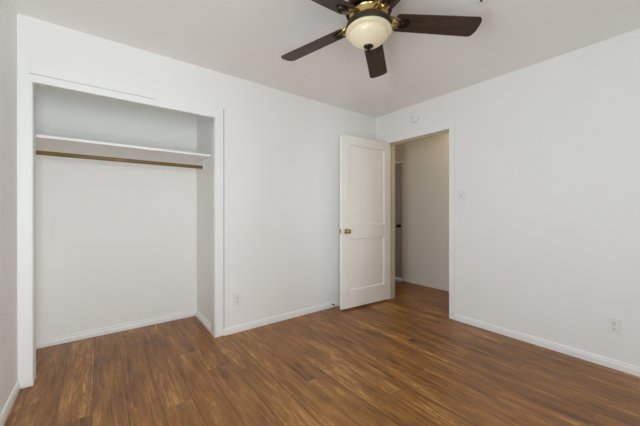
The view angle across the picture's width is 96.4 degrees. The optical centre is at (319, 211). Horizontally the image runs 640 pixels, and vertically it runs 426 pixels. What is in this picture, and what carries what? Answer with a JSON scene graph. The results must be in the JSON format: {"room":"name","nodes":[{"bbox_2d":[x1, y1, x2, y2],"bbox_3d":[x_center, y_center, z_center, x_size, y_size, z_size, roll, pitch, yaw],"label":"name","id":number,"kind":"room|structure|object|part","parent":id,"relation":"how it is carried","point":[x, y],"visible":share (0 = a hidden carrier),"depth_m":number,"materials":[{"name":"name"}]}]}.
{"room":"empty bedroom","nodes":[
{"label":"empty bedroom","id":0,"kind":"room"},
{"bbox_2d":[0,0,17,413],"bbox_3d":[-1.078,-0.066,0.599,0.120,2.440,3.070,0,0,-37],"label":"wall","id":1,"kind":"structure","parent":0,"point":[8,14],"depth_m":1.68,"materials":[{"name":"white paint"}]},
{"bbox_2d":[0,381,19,425],"bbox_3d":[-1.063,1.123,0.691,0.012,0.063,2.921,0,0,-37],"label":"baseboard","id":2,"kind":"structure","parent":1,"relation":"attached to","point":[7,408],"depth_m":1.66,"materials":[{"name":"white paint"}]},
{"bbox_2d":[36,84,196,340],"bbox_3d":[-1.935,-0.069,2.842,1.499,2.440,0.100,0,0,-37],"label":"wall","id":3,"kind":"structure","parent":0,"point":[116,242],"depth_m":2.73,"materials":[{"name":"paint"}]},
{"bbox_2d":[36,309,196,348],"bbox_3d":[-1.890,1.121,2.801,1.298,0.062,0.022,0,0,-37],"label":"baseboard","id":4,"kind":"structure","parent":3,"relation":"attached to","point":[42,343],"depth_m":2.72,"materials":[{"name":"white paint"}]},
{"bbox_2d":[36,134,210,172],"bbox_3d":[-1.732,-0.496,2.591,1.297,0.115,0.542,0,0,-37],"label":"closet shelf","id":5,"kind":"object","parent":3,"relation":"attached to","point":[45,142],"visible":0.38,"depth_m":2.49,"materials":[{"name":"white paint"}]},
{"bbox_2d":[36,150,202,168],"bbox_3d":[-1.743,-0.466,2.607,1.284,0.035,0.035,0,0,-37],"label":"closet rod","id":6,"kind":"object","parent":5,"relation":"attached to","point":[47,153],"visible":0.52,"depth_m":2.53,"materials":[{"name":"brown wood"}]},
{"bbox_2d":[17,13,375,388],"bbox_3d":[-0.633,-0.069,2.945,3.674,2.440,0.120,0,0,-37],"label":"wall","id":7,"kind":"structure","parent":0,"point":[282,148],"depth_m":2.87,"materials":[{"name":"white paint"}]},
{"bbox_2d":[19,62,223,386],"bbox_3d":[-1.458,0.091,2.308,1.334,2.122,0.132,0,0,-37],"label":"trim","id":8,"kind":"structure","parent":7,"relation":"attached to","point":[28,74],"depth_m":1.95,"materials":[{"name":"white paint"}]},
{"bbox_2d":[234,293,240,305],"bbox_3d":[-0.792,0.839,2.743,0.072,0.116,0.009,0,0,-37],"label":"power outlet","id":9,"kind":"object","parent":7,"relation":"attached to","point":[237,297],"visible":1,"depth_m":2.74,"materials":[{"name":"plastic"}]},
{"bbox_2d":[223,300,339,335],"bbox_3d":[-0.069,1.119,3.294,2.080,0.063,0.012,0,0,-37],"label":"baseboard","id":10,"kind":"structure","parent":7,"relation":"attached to","point":[227,331],"depth_m":3.00,"materials":[{"name":"white paint"}]},
{"bbox_2d":[197,116,210,323],"bbox_3d":[-1.167,-0.069,2.989,0.080,2.440,0.598,0,0,-37],"label":"wall","id":11,"kind":"structure","parent":0,"point":[203,123],"depth_m":2.96,"materials":[{"name":"paint"}]},
{"bbox_2d":[195,310,210,332],"bbox_3d":[-1.202,1.120,2.951,0.022,0.062,0.574,0,0,-37],"label":"baseboard","id":12,"kind":"structure","parent":11,"relation":"attached to","point":[200,317],"depth_m":2.94,"materials":[{"name":"white paint"}]},
{"bbox_2d":[4,277,639,425],"bbox_3d":[0.322,1.202,2.500,4.651,0.100,4.390,0,0,-37],"label":"floor","id":13,"kind":"structure","parent":0,"point":[401,360],"depth_m":1.99,"materials":[{"name":"brown wood"}]},
{"bbox_2d":[12,0,639,117],"bbox_3d":[0.322,-1.338,2.497,4.651,0.100,4.390,0,0,-37],"label":"ceiling","id":14,"kind":"structure","parent":0,"point":[247,40],"depth_m":2.10,"materials":[{"name":"white paint"}]},
{"bbox_2d":[281,0,481,77],"bbox_3d":[0.249,-1.122,1.677,1.222,0.328,1.276,0,0,-37],"label":"ceiling fan","id":15,"kind":"object","parent":14,"relation":"hanging from","point":[369,23],"visible":1,"depth_m":1.68,"materials":[{"name":"brown wood"}]},
{"bbox_3d":[-0.047,-1.120,1.942,0.504,0.006,0.140,-3,10,35],"label":"blade","id":16,"kind":"part","parent":15,"relation":"part of","materials":[{"name":"brown wood"}]},
{"bbox_3d":[-0.037,-1.119,1.460,0.504,0.006,0.140,-3,14,-37],"label":"blade","id":17,"kind":"part","parent":15,"relation":"part of","materials":[{"name":"brown wood"}]},
{"bbox_3d":[0.289,-1.035,1.707,0.269,0.102,0.269,0,0,-37],"label":"lamp shade","id":18,"kind":"part","parent":15,"relation":"part of","materials":[{"name":"beige glass"}]},
{"bbox_3d":[0.408,-1.120,2.099,0.140,0.006,0.504,-12,-6,16],"label":"blade","id":19,"kind":"part","parent":15,"relation":"part of","materials":[{"name":"brown wood"}]},
{"bbox_3d":[0.423,-1.119,1.320,0.140,0.006,0.504,13,-2,-19],"label":"blade","id":20,"kind":"part","parent":15,"relation":"part of","materials":[{"name":"brown wood"}]},
{"bbox_3d":[0.699,-1.120,1.715,0.504,0.006,0.140,2,-12,-1],"label":"blade","id":21,"kind":"part","parent":15,"relation":"part of","materials":[{"name":"brown wood"}]},
{"bbox_2d":[471,0,487,4],"bbox_3d":[0.965,-1.272,1.712,0.104,0.029,0.104,0,0,-37],"label":"ceiling sensor","id":22,"kind":"object","parent":14,"relation":"attached to","point":[476,2],"visible":1,"depth_m":1.73,"materials":[{"name":"white plastic"}]},
{"bbox_2d":[395,133,448,291],"bbox_3d":[1.714,-0.071,4.410,0.120,2.440,3.040,0,0,-37],"label":"wall","id":23,"kind":"structure","parent":0,"point":[426,160],"depth_m":4.39,"materials":[{"name":"beige paint"}]},
{"bbox_2d":[395,162,401,277],"bbox_3d":[1.133,0.142,5.062,0.102,1.943,0.750,0,0,-37],"label":"door","id":24,"kind":"structure","parent":23,"relation":"in","point":[398,166],"depth_m":4.84,"materials":[{"name":"grey paint"}]},
{"bbox_2d":[402,160,403,280],"bbox_3d":[1.375,0.149,4.748,0.008,2.000,0.035,0,0,-37],"label":"trim","id":25,"kind":"structure","parent":23,"relation":"attached to","point":[403,160],"depth_m":4.74,"materials":[{"name":"beige paint"}]},
{"bbox_2d":[404,279,448,290],"bbox_3d":[1.947,1.127,3.996,0.012,0.034,1.855,0,0,-37],"label":"baseboard","id":26,"kind":"structure","parent":23,"relation":"attached to","point":[405,280],"depth_m":4.38,"materials":[{"name":"beige paint"}]},
{"bbox_2d":[376,28,639,366],"bbox_3d":[1.747,-0.068,2.756,0.120,2.440,3.070,0,0,-37],"label":"wall","id":27,"kind":"structure","parent":0,"point":[547,152],"depth_m":2.40,"materials":[{"name":"white paint"}]},
{"bbox_2d":[340,134,390,309],"bbox_3d":[0.573,0.118,3.527,0.816,2.022,0.171,0,0,-33],"label":"door","id":28,"kind":"structure","parent":27,"relation":"in","point":[365,164],"depth_m":3.50,"materials":[{"name":"beige paint"}]},
{"bbox_3d":[0.323,0.224,3.304,0.064,0.064,0.068,0,0,-33],"label":"knob","id":29,"kind":"part","parent":28,"relation":"part of","materials":[{"name":"gold metal"}]},
{"bbox_3d":[0.574,-0.318,3.527,0.576,0.946,0.032,0,0,-33],"label":"panel","id":30,"kind":"part","parent":28,"relation":"part of","materials":[{"name":"beige paint"}]},
{"bbox_3d":[0.574,0.621,3.528,0.576,0.600,0.032,0,0,-33],"label":"panel","id":31,"kind":"part","parent":28,"relation":"part of","materials":[{"name":"beige paint"}]},
{"bbox_2d":[410,114,418,122],"bbox_3d":[1.128,-1.117,3.430,0.042,0.100,0.100,0,0,-37],"label":"smoke detector","id":32,"kind":"object","parent":27,"relation":"attached to","point":[414,118],"visible":1,"depth_m":3.41,"materials":[{"name":"white plastic"}]},
{"bbox_2d":[390,129,448,298],"bbox_3d":[1.203,0.124,3.470,0.122,2.053,0.832,0,0,-37],"label":"trim","id":33,"kind":"structure","parent":27,"relation":"attached to","point":[392,258],"depth_m":3.78,"materials":[{"name":"beige paint"}]},
{"bbox_2d":[385,123,454,319],"bbox_3d":[1.149,0.101,3.429,0.014,2.099,0.944,0,0,-37],"label":"trim","id":34,"kind":"structure","parent":27,"relation":"attached to","point":[451,127],"depth_m":3.07,"materials":[{"name":"white paint"}]},
{"bbox_2d":[458,190,463,200],"bbox_3d":[1.473,-0.168,2.998,0.021,0.114,0.070,0,0,-37],"label":"light switch","id":35,"kind":"object","parent":27,"relation":"attached to","point":[460,193],"visible":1,"depth_m":3.00,"materials":[{"name":"plastic"}]},
{"bbox_2d":[454,314,639,376],"bbox_3d":[1.989,1.121,2.330,0.012,0.063,1.822,0,0,-37],"label":"baseboard","id":36,"kind":"structure","parent":27,"relation":"attached to","point":[617,365],"depth_m":2.37,"materials":[{"name":"white paint"}]},
{"bbox_2d":[607,317,620,334],"bbox_3d":[2.162,0.838,2.106,0.009,0.116,0.072,0,0,-37],"label":"power outlet","id":37,"kind":"object","parent":27,"relation":"attached to","point":[613,324],"visible":1,"depth_m":2.10,"materials":[{"name":"plastic"}]}
]}

